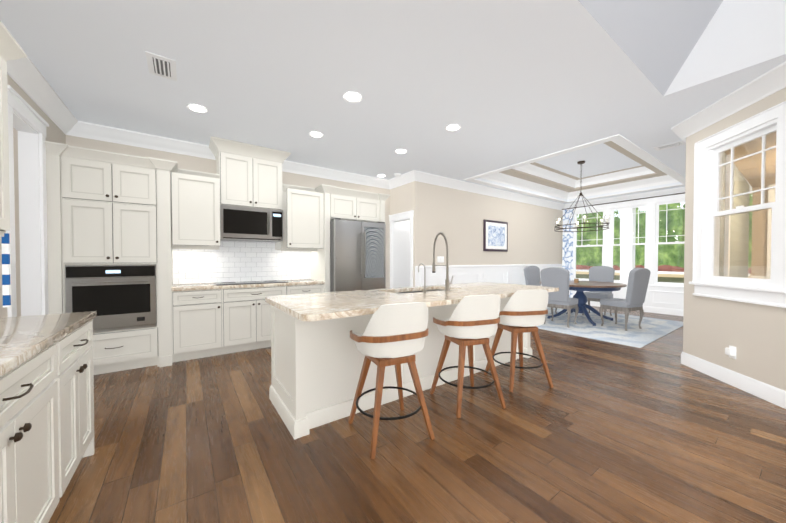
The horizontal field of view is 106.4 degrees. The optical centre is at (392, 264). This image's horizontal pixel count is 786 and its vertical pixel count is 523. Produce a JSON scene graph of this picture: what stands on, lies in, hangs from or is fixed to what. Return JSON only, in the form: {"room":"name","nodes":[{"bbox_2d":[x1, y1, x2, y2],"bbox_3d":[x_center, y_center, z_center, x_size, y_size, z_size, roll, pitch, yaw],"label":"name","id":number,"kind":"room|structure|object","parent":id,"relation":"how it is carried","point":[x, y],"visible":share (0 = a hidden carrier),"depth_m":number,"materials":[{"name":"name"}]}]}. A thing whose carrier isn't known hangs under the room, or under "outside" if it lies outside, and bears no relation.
{"room":"kitchen","nodes":[
{"label":"kitchen","id":0,"kind":"room"},
{"bbox_2d":[1,233,10,306],"bbox_3d":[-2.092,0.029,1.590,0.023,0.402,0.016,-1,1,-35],"label":"hanging towel","id":1,"kind":"object","parent":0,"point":[6,287],"visible":0.86,"depth_m":1.58,"materials":[{"name":"blue fabric"}]},
{"bbox_2d":[13,128,20,316],"bbox_3d":[-4.169,-0.206,1.699,2.360,2.850,2.900,-1,1,-35],"label":"wall","id":2,"kind":"structure","parent":0,"point":[17,234],"depth_m":3.31,"materials":[{"name":"beige paint"}]},
{"bbox_2d":[0,74,65,317],"bbox_3d":[-1.210,-1.101,-0.357,0.120,4.700,9.150,-1,1,-35],"label":"wall","id":3,"kind":"structure","parent":0,"point":[55,133],"depth_m":2.67,"materials":[{"name":"beige paint"}]},
{"bbox_2d":[6,85,48,316],"bbox_3d":[-3.222,-0.084,2.541,0.165,2.580,0.790,-1,1,-35],"label":"door frame","id":4,"kind":"structure","parent":3,"relation":"attached to","point":[28,122],"depth_m":2.74,"materials":[{"name":"white wood"}]},
{"bbox_2d":[2,23,77,134],"bbox_3d":[-2.512,-1.557,1.694,0.125,0.150,4.014,-1,1,-35],"label":"crown molding","id":5,"kind":"structure","parent":3,"relation":"attached to","point":[27,76],"depth_m":2.67,"materials":[{"name":"white wood"}]},
{"bbox_2d":[66,135,389,287],"bbox_3d":[-2.010,-0.452,4.758,4.700,3.250,0.126,-1,1,-35],"label":"wall","id":6,"kind":"structure","parent":0,"point":[233,261],"depth_m":4.43,"materials":[{"name":"beige paint"}]},
{"bbox_2d":[60,144,123,267],"bbox_3d":[-3.339,-0.603,3.341,0.435,1.205,0.610,-1,1,-35],"label":"upper cabinet","id":7,"kind":"object","parent":6,"relation":"attached to","point":[107,208],"depth_m":3.09,"materials":[{"name":"white wood"}]},
{"bbox_2d":[65,264,156,332],"bbox_3d":[-3.184,0.358,3.403,0.719,0.714,0.636,-1,1,-35],"label":"built-in oven","id":8,"kind":"object","parent":7,"relation":"in","point":[119,297],"visible":0.98,"depth_m":3.19,"materials":[{"name":"silver metal"}]},
{"bbox_2d":[120,153,163,264],"bbox_3d":[-3.085,-0.605,3.519,0.435,1.205,0.610,-1,1,-35],"label":"upper cabinet","id":9,"kind":"object","parent":6,"relation":"attached to","point":[139,176],"depth_m":3.32,"materials":[{"name":"white wood"}]},
{"bbox_2d":[168,168,219,247],"bbox_3d":[-2.682,-0.723,3.998,0.521,0.985,0.330,-1,1,-35],"label":"upper cabinet","id":10,"kind":"object","parent":6,"relation":"attached to","point":[194,215],"depth_m":3.62,"materials":[{"name":"white wood"}]},
{"bbox_2d":[70,121,393,188],"bbox_3d":[-1.891,-1.601,4.678,4.580,0.150,0.125,-1,1,-35],"label":"crown molding","id":11,"kind":"structure","parent":6,"relation":"attached to","point":[85,129],"depth_m":3.98,"materials":[{"name":"white wood"}]},
{"bbox_2d":[216,140,259,207],"bbox_3d":[-2.244,-1.236,4.230,0.470,0.855,0.443,-1,1,-35],"label":"upper cabinet","id":12,"kind":"object","parent":6,"relation":"attached to","point":[238,165],"depth_m":4.04,"materials":[{"name":"white wood"}]},
{"bbox_2d":[220,205,282,242],"bbox_3d":[-2.083,-0.578,4.310,0.809,0.455,0.474,-1,1,-35],"label":"microwave","id":13,"kind":"object","parent":12,"relation":"attached to","point":[245,224],"visible":0.94,"depth_m":4.13,"materials":[{"name":"silver metal"}]},
{"bbox_2d":[260,148,283,211],"bbox_3d":[-1.962,-1.239,4.429,0.470,0.855,0.443,-1,1,-35],"label":"upper cabinet","id":14,"kind":"object","parent":6,"relation":"attached to","point":[271,161],"depth_m":4.30,"materials":[{"name":"white wood"}]},
{"bbox_2d":[276,184,319,251],"bbox_3d":[-1.568,-0.734,4.784,0.574,0.985,0.330,-1,1,-35],"label":"upper cabinet","id":15,"kind":"object","parent":6,"relation":"attached to","point":[301,214],"depth_m":4.43,"materials":[{"name":"white wood"}]},
{"bbox_2d":[320,185,359,223],"bbox_3d":[-0.956,-0.985,5.029,0.532,0.490,0.630,-1,1,-35],"label":"upper cabinet","id":16,"kind":"object","parent":6,"relation":"attached to","point":[343,203],"depth_m":4.72,"materials":[{"name":"white wood"}]},
{"bbox_2d":[360,192,379,222],"bbox_3d":[-0.623,-0.989,5.264,0.533,0.490,0.630,-1,1,-35],"label":"upper cabinet","id":17,"kind":"object","parent":6,"relation":"attached to","point":[369,201],"depth_m":5.05,"materials":[{"name":"white wood"}]},
{"bbox_2d":[0,0,785,203],"bbox_3d":[1.484,-2.500,2.595,12.870,1.711,11.500,-1,1,-35],"label":"ceiling","id":18,"kind":"structure","parent":0,"point":[503,83],"depth_m":2.54,"materials":[{"name":"white paint"}]},
{"bbox_2d":[145,51,176,80],"bbox_3d":[-1.914,-1.635,2.437,0.190,0.013,0.320,-1,1,-35],"label":"ceiling vent","id":19,"kind":"object","parent":18,"relation":"in","point":[161,66],"visible":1,"depth_m":2.42,"materials":[{"name":"white metal"}]},
{"bbox_2d":[187,104,207,112],"bbox_3d":[-2.065,-1.647,3.102,0.184,0.008,0.184,-1,1,-35],"label":"recessed light","id":20,"kind":"object","parent":18,"relation":"in","point":[197,108],"visible":1,"depth_m":3.09,"materials":[{"name":"white"}]},
{"bbox_2d":[309,131,323,137],"bbox_3d":[-0.978,-1.657,3.747,0.184,0.008,0.184,-1,1,-35],"label":"recessed light","id":21,"kind":"object","parent":18,"relation":"in","point":[316,134],"visible":0.96,"depth_m":3.73,"materials":[{"name":"white"}]},
{"bbox_2d":[343,91,361,101],"bbox_3d":[-0.394,-1.644,2.885,0.184,0.008,0.184,-1,1,-35],"label":"recessed light","id":22,"kind":"object","parent":18,"relation":"in","point":[350,96],"visible":1,"depth_m":2.88,"materials":[{"name":"white"}]},
{"bbox_2d":[395,149,406,153],"bbox_3d":[0.119,-1.665,4.325,0.184,0.008,0.184,-1,1,-35],"label":"recessed light","id":23,"kind":"object","parent":18,"relation":"in","point":[400,151],"visible":1,"depth_m":4.32,"materials":[{"name":"white"}]},
{"bbox_2d":[445,124,460,130],"bbox_3d":[0.726,-1.654,3.553,0.184,0.008,0.184,-1,1,-35],"label":"recessed light","id":24,"kind":"object","parent":18,"relation":"in","point":[453,127],"visible":1,"depth_m":3.54,"materials":[{"name":"white"}]},
{"bbox_2d":[464,174,569,202],"bbox_3d":[3.163,-1.812,6.930,4.160,0.234,0.230,-1,1,-35],"label":"crown molding","id":25,"kind":"structure","parent":18,"relation":"attached to","point":[503,177],"depth_m":6.81,"materials":[{"name":"white wood"}]},
{"bbox_2d":[473,140,600,177],"bbox_3d":[2.232,-1.781,4.841,0.230,0.234,2.070,-1,1,-35],"label":"crown molding","id":26,"kind":"structure","parent":18,"relation":"attached to","point":[524,164],"depth_m":4.70,"materials":[{"name":"white wood"}]},
{"bbox_2d":[523,165,577,184],"bbox_3d":[3.388,-2.084,6.607,3.240,0.100,0.090,-1,1,-35],"label":"crown molding","id":27,"kind":"structure","parent":18,"relation":"attached to","point":[536,169],"depth_m":6.80,"materials":[{"name":"white wood"}]},
{"bbox_2d":[554,161,609,231],"bbox_3d":[3.888,-1.422,6.083,0.956,1.405,1.036,-1,1,-35],"label":"chandelier","id":28,"kind":"object","parent":18,"relation":"hanging from","point":[584,220],"visible":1,"depth_m":6.05,"materials":[{"name":"black metal"}]},
{"bbox_2d":[578,167,648,183],"bbox_3d":[5.125,-2.088,6.878,0.090,0.100,1.410,-1,1,-35],"label":"crown molding","id":29,"kind":"structure","parent":18,"relation":"attached to","point":[636,170],"depth_m":6.85,"materials":[{"name":"white wood"}]},
{"bbox_2d":[570,177,676,201],"bbox_3d":[5.443,-1.815,7.107,0.230,0.234,2.070,-1,1,-35],"label":"crown molding","id":30,"kind":"structure","parent":18,"relation":"attached to","point":[655,179],"depth_m":7.01,"materials":[{"name":"white wood"}]},
{"bbox_2d":[597,134,684,185],"bbox_3d":[4.507,-1.784,5.027,4.160,0.234,0.230,-1,1,-35],"label":"crown molding","id":31,"kind":"structure","parent":18,"relation":"attached to","point":[629,146],"depth_m":4.55,"materials":[{"name":"white wood"}]},
{"bbox_2d":[653,140,685,150],"bbox_3d":[3.871,-1.660,4.109,0.190,0.013,0.320,-1,1,-35],"label":"ceiling vent","id":32,"kind":"object","parent":18,"relation":"in","point":[670,145],"visible":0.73,"depth_m":4.09,"materials":[{"name":"white"}]},
{"bbox_2d":[398,220,409,287],"bbox_3d":[0.505,-0.279,6.583,1.270,2.850,0.110,-1,1,-35],"label":"door","id":33,"kind":"structure","parent":0,"point":[403,253],"depth_m":6.31,"materials":[{"name":"white wood"}]},
{"bbox_2d":[390,181,419,286],"bbox_3d":[0.188,-0.468,5.824,0.120,3.250,0.920,-1,1,-35],"label":"wall","id":34,"kind":"structure","parent":0,"point":[405,198],"depth_m":5.47,"materials":[{"name":"beige paint"}]},
{"bbox_2d":[390,172,409,186],"bbox_3d":[0.160,-1.615,5.633,0.125,0.150,0.660,-1,1,-35],"label":"crown molding","id":35,"kind":"structure","parent":34,"relation":"attached to","point":[403,179],"depth_m":5.64,"materials":[{"name":"white wood"}]},
{"bbox_2d":[389,210,413,287],"bbox_3d":[0.197,0.075,5.789,0.165,2.165,0.780,-1,1,-35],"label":"door frame","id":36,"kind":"structure","parent":34,"relation":"attached to","point":[394,219],"depth_m":6.00,"materials":[{"name":"white wood"}]},
{"bbox_2d":[48,306,785,522],"bbox_3d":[1.660,1.243,2.775,13.300,0.080,11.500,-1,1,-35],"label":"floor","id":37,"kind":"structure","parent":0,"point":[655,431],"depth_m":1.92,"materials":[{"name":"brown wood"}]},
{"bbox_2d":[0,337,71,522],"bbox_3d":[-1.565,0.794,0.835,0.634,0.875,1.005,-1,1,-35],"label":"base cabinet","id":38,"kind":"object","parent":37,"relation":"on","point":[47,443],"depth_m":1.18,"materials":[{"name":"white wood"}]},
{"bbox_2d":[0,311,95,380],"bbox_3d":[-0.915,0.350,-0.081,0.646,0.040,4.426,-1,1,-35],"label":"countertop","id":39,"kind":"structure","parent":38,"relation":"on","point":[22,339],"depth_m":1.34,"materials":[{"name":"beige stone"}]},
{"bbox_2d":[68,321,94,475],"bbox_3d":[-1.976,0.785,1.418,0.634,0.875,0.713,-1,1,-35],"label":"base cabinet","id":40,"kind":"object","parent":37,"relation":"on","point":[80,346],"depth_m":1.66,"materials":[{"name":"white wood"}]},
{"bbox_2d":[93,316,163,374],"bbox_3d":[-3.212,0.955,3.453,0.745,0.474,0.610,-1,1,-35],"label":"base cabinet","id":41,"kind":"object","parent":37,"relation":"on","point":[117,350],"depth_m":3.29,"materials":[{"name":"white wood"}]},
{"bbox_2d":[168,288,231,362],"bbox_3d":[-2.564,0.748,3.920,0.598,0.874,0.630,-1,1,-35],"label":"base cabinet","id":42,"kind":"object","parent":37,"relation":"on","point":[201,321],"depth_m":3.67,"materials":[{"name":"white wood"}]},
{"bbox_2d":[172,280,323,291],"bbox_3d":[-2.023,0.286,4.287,1.908,0.040,0.642,-1,1,-35],"label":"countertop","id":43,"kind":"structure","parent":42,"relation":"on","point":[176,287],"depth_m":3.97,"materials":[{"name":"beige stone"}]},
{"bbox_2d":[214,280,287,285],"bbox_3d":[-2.062,0.259,4.289,0.910,0.009,0.530,-1,1,-35],"label":"cooktop","id":44,"kind":"object","parent":43,"relation":"in","point":[247,282],"visible":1,"depth_m":4.24,"materials":[{"name":"black glass"}]},
{"bbox_2d":[232,284,291,352],"bbox_3d":[-2.052,0.743,4.281,0.945,0.874,0.630,-1,1,-35],"label":"base cabinet","id":45,"kind":"object","parent":37,"relation":"on","point":[251,315],"depth_m":4.00,"materials":[{"name":"white wood"}]},
{"bbox_2d":[292,284,323,294],"bbox_3d":[-1.516,0.737,4.659,0.657,0.874,0.630,-1,1,-35],"label":"base cabinet","id":46,"kind":"object","parent":37,"relation":"on","point":[296,288],"depth_m":4.43,"materials":[{"name":"white wood"}]},
{"bbox_2d":[330,218,385,291],"bbox_3d":[-0.715,0.221,5.059,0.930,1.895,0.855,-1,1,-35],"label":"refrigerator","id":47,"kind":"object","parent":37,"relation":"on","point":[357,255],"visible":0.38,"depth_m":4.70,"materials":[{"name":"silver metal"}]},
{"bbox_2d":[348,302,434,458],"bbox_3d":[-0.027,0.735,2.139,0.534,0.965,0.490,0,1,-26],"label":"bar stool","id":48,"kind":"object","parent":37,"relation":"on","point":[395,334],"visible":1,"depth_m":1.95,"materials":[{"name":"white fabric"}]},
{"bbox_2d":[266,290,531,438],"bbox_3d":[0.333,0.759,3.226,3.040,0.874,0.777,-1,1,-35],"label":"kitchen island","id":49,"kind":"object","parent":37,"relation":"on","point":[317,358],"depth_m":2.35,"materials":[{"name":"white wood"}]},
{"bbox_2d":[277,286,558,321],"bbox_3d":[0.578,0.305,2.872,3.110,0.040,0.590,-1,1,-35],"label":"island countertop","id":50,"kind":"structure","parent":49,"relation":"on","point":[324,309],"depth_m":2.34,"materials":[{"name":"beige stone"}]},
{"bbox_2d":[418,263,426,292],"bbox_3d":[0.306,0.134,3.011,0.063,0.296,0.128,-1,1,-35],"label":"filter faucet","id":51,"kind":"object","parent":50,"relation":"on","point":[425,291],"visible":1,"depth_m":2.97,"materials":[{"name":"silver metal"}]},
{"bbox_2d":[432,232,452,290],"bbox_3d":[0.545,-0.039,3.251,0.112,0.635,0.269,-1,1,-35],"label":"faucet","id":52,"kind":"object","parent":50,"relation":"on","point":[447,283],"visible":1,"depth_m":3.16,"materials":[{"name":"silver metal"}]},
{"bbox_2d":[430,294,505,417],"bbox_3d":[0.649,0.728,2.604,0.534,0.965,0.490,0,1,-20],"label":"bar stool","id":53,"kind":"object","parent":37,"relation":"on","point":[472,321],"visible":1,"depth_m":2.41,"materials":[{"name":"brown wood"}]},
{"bbox_2d":[484,289,552,391],"bbox_3d":[1.284,0.721,3.040,0.534,0.965,0.490,0,1,-13],"label":"bar stool","id":54,"kind":"object","parent":37,"relation":"on","point":[522,312],"visible":0.81,"depth_m":2.84,"materials":[{"name":"white fabric"}]},
{"bbox_2d":[536,307,682,347],"bbox_3d":[3.911,1.148,6.088,2.900,0.011,2.680,-1,1,-35],"label":"area rug","id":55,"kind":"object","parent":37,"relation":"on","point":[650,331],"visible":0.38,"depth_m":5.39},
{"bbox_2d":[524,266,556,313],"bbox_3d":[3.428,0.577,6.829,0.506,1.103,0.593,0,1,-27],"label":"dining chair","id":56,"kind":"object","parent":55,"relation":"on","point":[532,275],"visible":0.4,"depth_m":6.95,"materials":[{"name":"grey fabric"}]},
{"bbox_2d":[540,267,578,327],"bbox_3d":[3.184,0.595,5.634,0.593,1.103,0.506,-1,1,-41],"label":"dining chair","id":57,"kind":"object","parent":55,"relation":"on","point":[555,277],"visible":0.88,"depth_m":5.44,"materials":[{"name":"grey fabric"}]},
{"bbox_2d":[539,279,626,325],"bbox_3d":[3.888,0.715,6.114,1.520,0.848,1.520,-1,1,-35],"label":"dining table","id":58,"kind":"object","parent":55,"relation":"on","point":[579,287],"visible":0.77,"depth_m":5.91,"materials":[{"name":"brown wood"}]},
{"bbox_2d":[582,266,614,315],"bbox_3d":[4.593,0.581,6.590,0.593,1.103,0.506,-1,1,-39],"label":"dining chair","id":59,"kind":"object","parent":55,"relation":"on","point":[602,273],"visible":0.6,"depth_m":6.60,"materials":[{"name":"grey fabric"}]},
{"bbox_2d":[599,268,650,330],"bbox_3d":[4.208,0.599,5.346,0.506,1.103,0.593,0,1,-23],"label":"dining chair","id":60,"kind":"object","parent":55,"relation":"on","point":[637,285],"visible":1,"depth_m":5.14,"materials":[{"name":"grey fabric"}]},
{"bbox_2d":[420,182,562,265],"bbox_3d":[2.703,-0.487,7.108,5.470,3.250,0.120,-1,1,-35],"label":"wall","id":61,"kind":"structure","parent":0,"point":[456,217],"depth_m":6.46,"materials":[{"name":"beige paint"}]},
{"bbox_2d":[437,256,443,262],"bbox_3d":[0.939,-0.102,5.788,0.180,0.120,0.009,-1,1,-35],"label":"switch plate","id":62,"kind":"object","parent":61,"relation":"attached to","point":[440,259],"visible":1,"depth_m":5.78,"materials":[{"name":"white plastic"}]},
{"bbox_2d":[410,170,565,210],"bbox_3d":[2.674,-1.634,6.921,5.715,0.150,0.125,-1,1,-35],"label":"crown molding","id":63,"kind":"structure","parent":61,"relation":"attached to","point":[415,175],"depth_m":6.32,"materials":[{"name":"white wood"}]},
{"bbox_2d":[415,264,561,285],"bbox_3d":[2.697,0.497,7.026,5.590,0.995,0.032,-1,1,-35],"label":"wainscoting","id":64,"kind":"structure","parent":61,"relation":"attached to","point":[510,274],"depth_m":6.39,"materials":[{"name":"white wood"}]},
{"bbox_2d":[483,219,507,251],"bbox_3d":[2.377,-0.657,6.778,0.880,0.700,0.035,-1,1,-35],"label":"framed art","id":65,"kind":"object","parent":61,"relation":"attached to","point":[495,235],"visible":0.98,"depth_m":6.74,"materials":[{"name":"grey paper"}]},
{"bbox_2d":[566,187,684,209],"bbox_3d":[5.879,-1.639,7.227,0.125,0.150,3.030,-1,1,-35],"label":"crown molding","id":66,"kind":"structure","parent":61,"relation":"attached to","point":[681,189],"depth_m":7.22,"materials":[{"name":"white wood"}]},
{"bbox_2d":[586,301,785,408],"bbox_3d":[2.511,1.122,3.327,10.170,0.145,5.876,-1,1,-35],"label":"baseboard","id":67,"kind":"structure","parent":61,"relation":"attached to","point":[767,392],"depth_m":2.95,"materials":[{"name":"white wood"}]},
{"bbox_2d":[572,289,683,309],"bbox_3d":[5.941,0.497,7.260,0.020,0.989,3.270,-1,1,-35],"label":"wainscoting","id":68,"kind":"structure","parent":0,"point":[653,299],"depth_m":6.85,"materials":[{"name":"white wood"}]},
{"bbox_2d":[683,88,785,390],"bbox_3d":[3.238,-1.132,1.717,0.120,4.700,3.600,0,1,10],"label":"wall","id":69,"kind":"structure","parent":0,"point":[753,334],"depth_m":2.94,"materials":[{"name":"beige paint"}]},
{"bbox_2d":[671,61,785,142],"bbox_3d":[4.810,-1.575,2.948,6.804,0.150,2.670,-1,1,-35],"label":"crown molding","id":70,"kind":"structure","parent":69,"relation":"attached to","point":[772,81],"depth_m":2.83,"materials":[{"name":"white wood"}]},
{"bbox_2d":[725,345,735,358],"bbox_3d":[3.354,0.870,2.924,0.048,0.120,0.070,0,1,10],"label":"outlet","id":71,"kind":"object","parent":69,"relation":"attached to","point":[730,351],"depth_m":2.91,"materials":[{"name":"white plastic"}]},
{"bbox_2d":[689,101,785,307],"bbox_3d":[3.406,-0.507,2.879,0.180,1.727,0.970,0,1,10],"label":"window","id":72,"kind":"structure","parent":69,"relation":"attached to","point":[709,280],"depth_m":2.88,"materials":[{"name":"white wood"}]},
{"bbox_3d":[5.946,-0.490,7.360,0.120,3.250,3.450,-1,1,-35],"label":"wall","id":73,"kind":"structure","parent":0,"visible":0},
{"bbox_2d":[562,192,684,209],"bbox_3d":[5.828,-1.585,7.307,0.109,0.044,3.112,-1,1,-35],"label":"curtain rod","id":74,"kind":"object","parent":73,"relation":"attached to","point":[626,200],"visible":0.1,"depth_m":7.26,"materials":[{"name":"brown metal"}]},
{"bbox_2d":[562,209,572,297],"bbox_3d":[5.008,-0.251,8.433,0.056,2.660,0.280,-1,1,-35],"label":"panel","id":75,"kind":"object","parent":74,"relation":"hanging from","point":[567,254],"visible":0.67,"depth_m":8.42,"materials":[{"name":"fabric"}]},
{"bbox_2d":[572,193,684,293],"bbox_3d":[5.902,-0.484,7.371,0.180,2.227,2.840,-1,1,-35],"label":"dining room window","id":76,"kind":"structure","parent":73,"relation":"in","point":[651,230],"depth_m":7.12,"materials":[{"name":"white"}]},
{"label":"outside","id":77,"kind":"structure","parent":0,"visible":0},
{"bbox_2d":[576,274,683,282],"bbox_3d":[13.450,1.274,18.503,24.700,0.190,105.000,-1,1,-35],"label":"ground","id":78,"kind":"structure","parent":77,"point":[675,279],"depth_m":23.46,"materials":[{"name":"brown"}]},
{"bbox_2d":[576,190,752,277],"bbox_3d":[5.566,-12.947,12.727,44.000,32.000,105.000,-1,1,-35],"label":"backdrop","id":79,"kind":"structure","parent":77,"point":[672,252],"depth_m":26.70,"materials":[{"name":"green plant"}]},
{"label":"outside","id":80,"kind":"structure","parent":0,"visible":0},
{"bbox_2d":[576,131,776,279],"bbox_3d":[5.450,-0.373,4.508,9.080,3.500,10.600,-1,1,-35],"label":"porch","id":81,"kind":"object","parent":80,"point":[632,231],"depth_m":5.33,"materials":[{"name":"brown wood"}]}
]}

